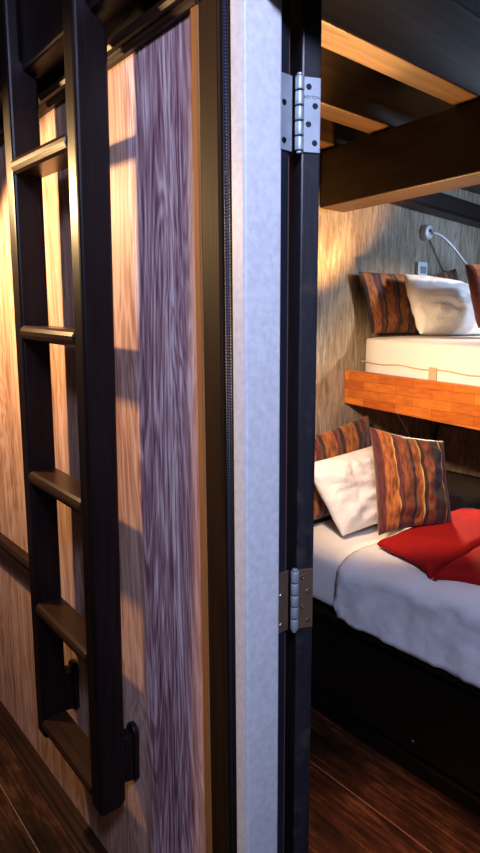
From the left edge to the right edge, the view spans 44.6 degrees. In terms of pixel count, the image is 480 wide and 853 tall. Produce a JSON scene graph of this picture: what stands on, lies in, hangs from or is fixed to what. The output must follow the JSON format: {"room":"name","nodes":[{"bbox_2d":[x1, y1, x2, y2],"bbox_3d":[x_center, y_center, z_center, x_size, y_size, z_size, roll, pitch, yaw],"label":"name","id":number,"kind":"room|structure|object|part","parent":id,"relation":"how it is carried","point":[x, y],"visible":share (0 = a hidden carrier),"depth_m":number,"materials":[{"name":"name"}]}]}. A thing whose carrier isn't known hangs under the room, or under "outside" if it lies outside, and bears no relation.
{"room":"dormitory","nodes":[
{"label":"dormitory","id":0,"kind":"room"},
{"bbox_2d":[0,13,205,852],"bbox_3d":[-0.802,-0.057,1.895,0.060,2.180,2.495,-9,13,-40],"label":"wall","id":1,"kind":"structure","parent":0,"point":[150,90],"depth_m":1.15,"materials":[{"name":"brown wood"}]},
{"bbox_2d":[0,532,29,581],"bbox_3d":[-0.991,0.331,2.120,0.030,0.062,1.410,-9,13,-40],"label":"wall rail","id":2,"kind":"object","parent":1,"relation":"attached to","point":[15,556],"visible":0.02,"depth_m":1.73,"materials":[{"name":"brown wood"}]},
{"bbox_2d":[0,700,107,852],"bbox_3d":[-0.853,1.007,2.064,0.046,0.026,2.443,-9,13,-40],"label":"baseboard","id":3,"kind":"structure","parent":1,"relation":"attached to","point":[81,834],"depth_m":1.71,"materials":[{"name":"brown wood"}]},
{"bbox_2d":[0,0,139,815],"bbox_3d":[-0.356,-0.096,1.224,0.107,1.853,0.413,-8,13,-39],"label":"ladder","id":4,"kind":"object","parent":1,"relation":"attached to","point":[103,763],"visible":0.99,"depth_m":1.19,"materials":[{"name":"brown wood"}]},
{"bbox_2d":[0,0,159,123],"bbox_3d":[-0.858,-0.929,1.710,0.078,0.238,2.485,-9,13,-40],"label":"header beam","id":5,"kind":"structure","parent":1,"relation":"attached to","point":[41,41],"depth_m":1.10,"materials":[{"name":"brown wood"}]},
{"bbox_2d":[0,0,197,145],"bbox_3d":[-0.856,-0.785,1.763,0.025,0.039,2.443,-9,13,-40],"label":"trim","id":6,"kind":"structure","parent":1,"relation":"attached to","point":[164,14],"depth_m":0.96,"materials":[{"name":"brown wood"}]},
{"bbox_2d":[190,5,211,852],"bbox_3d":[-0.049,0.252,1.017,0.038,1.860,0.017,-9,13,-40],"label":"trim","id":7,"kind":"structure","parent":1,"relation":"attached to","point":[194,10],"depth_m":0.95,"materials":[{"name":"brown wood"}]},
{"bbox_2d":[198,0,229,852],"bbox_3d":[-0.028,0.137,0.974,0.036,2.100,0.046,-9,13,-40],"label":"trim","id":8,"kind":"structure","parent":1,"relation":"attached to","point":[210,11],"depth_m":0.93,"materials":[{"name":"brown wood"}]},
{"bbox_2d":[222,0,289,852],"bbox_3d":[0.027,0.108,0.937,0.108,2.170,0.073,-9,13,-40],"label":"door frame","id":9,"kind":"structure","parent":1,"relation":"attached to","point":[255,33],"depth_m":0.88,"materials":[{"name":"white paint"}]},
{"bbox_2d":[278,0,321,852],"bbox_3d":[-0.013,0.203,1.320,0.081,1.830,0.772,-3,10,-15],"label":"door","id":10,"kind":"structure","parent":1,"relation":"in","point":[305,15],"depth_m":0.93,"materials":[{"name":"brown wood"}]},
{"bbox_3d":[0.065,0.291,0.961,0.038,0.105,0.003,-9,13,-40],"label":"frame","id":11,"kind":"part","parent":10,"relation":"part of","materials":[{"name":"metal"}]},
{"bbox_3d":[0.060,-0.449,0.834,0.038,0.102,0.003,-9,13,-40],"label":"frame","id":12,"kind":"part","parent":10,"relation":"part of","materials":[{"name":"metal"}]},
{"bbox_3d":[0.085,0.289,0.969,0.078,0.111,0.015,-4,10,-21],"label":"door hinge","id":13,"kind":"part","parent":10,"relation":"part of","materials":[{"name":"silver metal"}]},
{"bbox_3d":[0.080,-0.451,0.842,0.078,0.108,0.015,-4,10,-21],"label":"door hinge","id":14,"kind":"part","parent":10,"relation":"part of","materials":[{"name":"silver metal"}]},
{"bbox_3d":[0.108,0.287,0.978,0.029,0.105,0.003,-3,10,-15],"label":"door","id":15,"kind":"part","parent":10,"relation":"part of","materials":[{"name":"metal"}]},
{"bbox_3d":[0.103,-0.452,0.851,0.029,0.102,0.003,-3,10,-15],"label":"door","id":16,"kind":"part","parent":10,"relation":"part of","materials":[{"name":"metal"}]},
{"bbox_2d":[0,707,479,852],"bbox_3d":[0.222,1.135,1.509,4.200,0.050,4.900,-9,13,-40],"label":"floor","id":17,"kind":"structure","parent":0,"point":[361,800],"depth_m":1.65,"materials":[{"name":"brown wood"}]},
{"bbox_2d":[311,597,479,817],"bbox_3d":[1.140,0.785,1.628,0.928,0.588,2.280,-9,13,-40],"label":"bed","id":18,"kind":"object","parent":17,"relation":"on","point":[419,715],"visible":0.56,"depth_m":1.80,"materials":[{"name":"brown wood"}]},
{"bbox_2d":[313,519,404,606],"bbox_3d":[1.154,0.589,1.623,0.828,0.196,2.245,-9,13,-40],"label":"mattress","id":19,"kind":"object","parent":18,"relation":"on","point":[330,548],"visible":0.21,"depth_m":2.05,"materials":[{"name":"white fabric"}]},
{"bbox_2d":[314,415,369,519],"bbox_3d":[0.384,0.163,2.335,0.448,0.376,0.093,-9,13,-41],"label":"cushion","id":20,"kind":"object","parent":19,"relation":"on","point":[355,435],"visible":0.36,"depth_m":2.31,"materials":[{"name":"brown fabric"}]},
{"bbox_2d":[314,446,377,535],"bbox_3d":[0.489,0.228,2.245,0.556,0.278,0.190,-9,13,-40],"label":"pillow","id":21,"kind":"object","parent":19,"relation":"on","point":[346,484],"visible":0.49,"depth_m":2.12,"materials":[{"name":"white fabric"}]},
{"bbox_2d":[334,506,479,687],"bbox_3d":[1.192,0.564,1.539,0.864,0.270,1.739,-9,13,-40],"label":"duvet","id":22,"kind":"object","parent":19,"relation":"on","point":[381,594],"visible":0.71,"depth_m":1.72,"materials":[{"name":"white fabric"}]},
{"bbox_2d":[370,427,451,534],"bbox_3d":[0.614,0.186,2.095,0.283,0.356,0.208,-1,10,-4],"label":"cushion","id":23,"kind":"object","parent":22,"relation":"on","point":[411,481],"visible":1,"depth_m":2.04,"materials":[{"name":"brown fabric"}]},
{"bbox_2d":[377,508,479,585],"bbox_3d":[0.861,0.400,1.834,0.662,0.078,0.718,-9,13,-40],"label":"blanket","id":24,"kind":"object","parent":22,"relation":"on","point":[450,551],"visible":0.93,"depth_m":1.86,"materials":[{"name":"fabric"}]},
{"bbox_2d":[449,494,463,511],"bbox_3d":[0.804,0.305,2.507,0.158,0.060,0.260,-9,13,-40],"label":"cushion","id":25,"kind":"object","parent":19,"relation":"on","point":[456,502],"visible":0.27,"depth_m":2.42,"materials":[{"name":"fabric"}]},
{"bbox_3d":[0.917,1.109,1.337,0.016,0.050,2.050,-9,13,-40],"label":"skirting","id":26,"kind":"part","parent":18,"relation":"part of","materials":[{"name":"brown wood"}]},
{"bbox_3d":[1.238,0.718,1.547,0.866,0.030,2.050,-9,13,-40],"label":"rail","id":27,"kind":"part","parent":18,"relation":"part of","materials":[{"name":"brown wood"}]},
{"bbox_3d":[0.614,0.876,1.669,0.020,0.270,0.900,-9,13,-40],"label":"drawer","id":28,"kind":"part","parent":18,"relation":"part of","materials":[{"name":"brown wood"}]},
{"bbox_3d":[0.522,0.945,1.758,0.022,0.019,0.019,-9,13,-40],"label":"knob","id":29,"kind":"part","parent":18,"relation":"part of","materials":[{"name":"metal"}]},
{"bbox_2d":[314,150,479,523],"bbox_3d":[0.382,-0.152,2.408,2.418,2.180,0.070,-9,13,-40],"label":"wall","id":30,"kind":"structure","parent":0,"point":[384,238],"depth_m":2.40,"materials":[{"name":"beige wood"}]},
{"bbox_2d":[320,99,479,211],"bbox_3d":[1.095,-0.758,1.245,0.138,0.200,2.458,-8,12,-37],"label":"ceiling beam","id":31,"kind":"structure","parent":30,"relation":"attached to","point":[438,152],"depth_m":1.88,"materials":[{"name":"brown wood"}]},
{"bbox_2d":[397,414,410,437],"bbox_3d":[0.741,0.060,2.672,0.186,0.428,0.038,-7,12,-32],"label":"cord","id":32,"kind":"object","parent":30,"relation":"hanging from","point":[397,414],"visible":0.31,"depth_m":2.68,"materials":[{"name":"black plastic"}]},
{"bbox_2d":[344,370,479,430],"bbox_3d":[1.474,-0.019,1.693,1.572,0.196,2.449,-9,13,-40],"label":"bunk","id":33,"kind":"object","parent":30,"relation":"attached to","point":[456,404],"visible":1,"depth_m":2.06,"materials":[{"name":"brown wood"}]},
{"bbox_2d":[361,334,479,385],"bbox_3d":[1.421,-0.131,1.760,0.948,0.266,2.416,-6,11,-30],"label":"mattress","id":34,"kind":"object","parent":33,"relation":"on","point":[444,358],"visible":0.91,"depth_m":2.12,"materials":[{"name":"white fabric"}]},
{"bbox_2d":[358,271,415,333],"bbox_3d":[0.622,-0.517,2.443,0.395,0.254,0.076,-9,13,-40],"label":"cushion","id":35,"kind":"object","parent":34,"relation":"on","point":[387,303],"visible":0.88,"depth_m":2.40,"materials":[{"name":"brown fabric"}]},
{"bbox_2d":[404,274,479,334],"bbox_3d":[0.919,-0.512,2.475,0.632,0.242,0.198,-9,13,-40],"label":"pillow","id":36,"kind":"object","parent":34,"relation":"on","point":[439,306],"visible":0.85,"depth_m":2.34,"materials":[{"name":"white fabric"}]},
{"bbox_2d":[428,269,458,279],"bbox_3d":[0.957,-0.587,2.716,0.379,0.296,0.082,-9,13,-40],"label":"cushion","id":37,"kind":"object","parent":34,"relation":"on","point":[452,274],"visible":0.1,"depth_m":2.69,"materials":[{"name":"brown fabric"}]},
{"bbox_2d":[465,264,479,327],"bbox_3d":[1.001,-0.481,2.202,0.329,0.262,0.155,-3,10,-16],"label":"cushion","id":38,"kind":"object","parent":34,"relation":"on","point":[472,270],"visible":1,"depth_m":2.15,"materials":[{"name":"brown fabric"}]},
{"bbox_2d":[415,261,427,274],"bbox_3d":[0.818,-0.702,2.632,0.074,0.074,0.021,-9,13,-40],"label":"wall socket","id":39,"kind":"object","parent":30,"relation":"attached to","point":[421,267],"visible":0.79,"depth_m":2.62,"materials":[{"name":"white plastic"}]},
{"bbox_2d":[391,192,479,227],"bbox_3d":[0.856,-0.983,2.577,1.170,0.115,0.079,-9,13,-40],"label":"trim","id":40,"kind":"structure","parent":30,"relation":"attached to","point":[446,206],"depth_m":2.59,"materials":[{"name":"brown wood"}]},
{"bbox_2d":[420,224,468,267],"bbox_3d":[0.943,-0.798,2.657,0.299,0.218,0.056,-3,10,-17],"label":"reading lamp","id":41,"kind":"object","parent":30,"relation":"attached to","point":[426,231],"visible":0.83,"depth_m":2.60,"materials":[{"name":"silver metal"}]},
{"bbox_2d":[436,425,479,477],"bbox_3d":[1.734,0.249,1.942,0.087,0.207,2.420,-9,13,-40],"label":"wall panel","id":42,"kind":"structure","parent":30,"relation":"attached to","point":[461,445],"depth_m":2.74,"materials":[{"name":"brown wood"}]},
{"bbox_2d":[433,422,479,508],"bbox_3d":[1.817,0.504,2.076,0.700,0.980,2.450,-9,13,-40],"label":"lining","id":43,"kind":"object","parent":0,"point":[467,487],"visible":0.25,"depth_m":2.72,"materials":[{"name":"black wood"}]},
{"bbox_2d":[453,0,479,17],"bbox_3d":[0.208,-1.063,1.131,4.200,0.050,4.900,-9,13,-40],"label":"ceiling","id":44,"kind":"structure","parent":0,"point":[473,6],"depth_m":1.54,"materials":[{"name":"black"}]},
{"bbox_2d":[320,46,455,133],"bbox_3d":[0.551,-1.085,1.986,2.344,0.197,0.087,-9,13,-40],"label":"joist","id":45,"kind":"object","parent":44,"relation":"attached to","point":[355,95],"visible":0.12,"depth_m":1.81,"materials":[{"name":"brown wood"}]},
{"bbox_2d":[320,117,479,193],"bbox_3d":[0.399,-1.114,2.163,2.344,0.197,0.076,-9,13,-40],"label":"joist","id":46,"kind":"object","parent":44,"relation":"attached to","point":[332,134],"visible":0.03,"depth_m":2.09,"materials":[{"name":"brown wood"}]},
{"bbox_2d":[321,0,479,105],"bbox_3d":[0.754,-1.046,1.750,2.344,0.197,0.082,-9,13,-40],"label":"joist","id":47,"kind":"object","parent":44,"relation":"attached to","point":[432,47],"visible":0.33,"depth_m":1.45,"materials":[{"name":"brown wood"}]}
]}

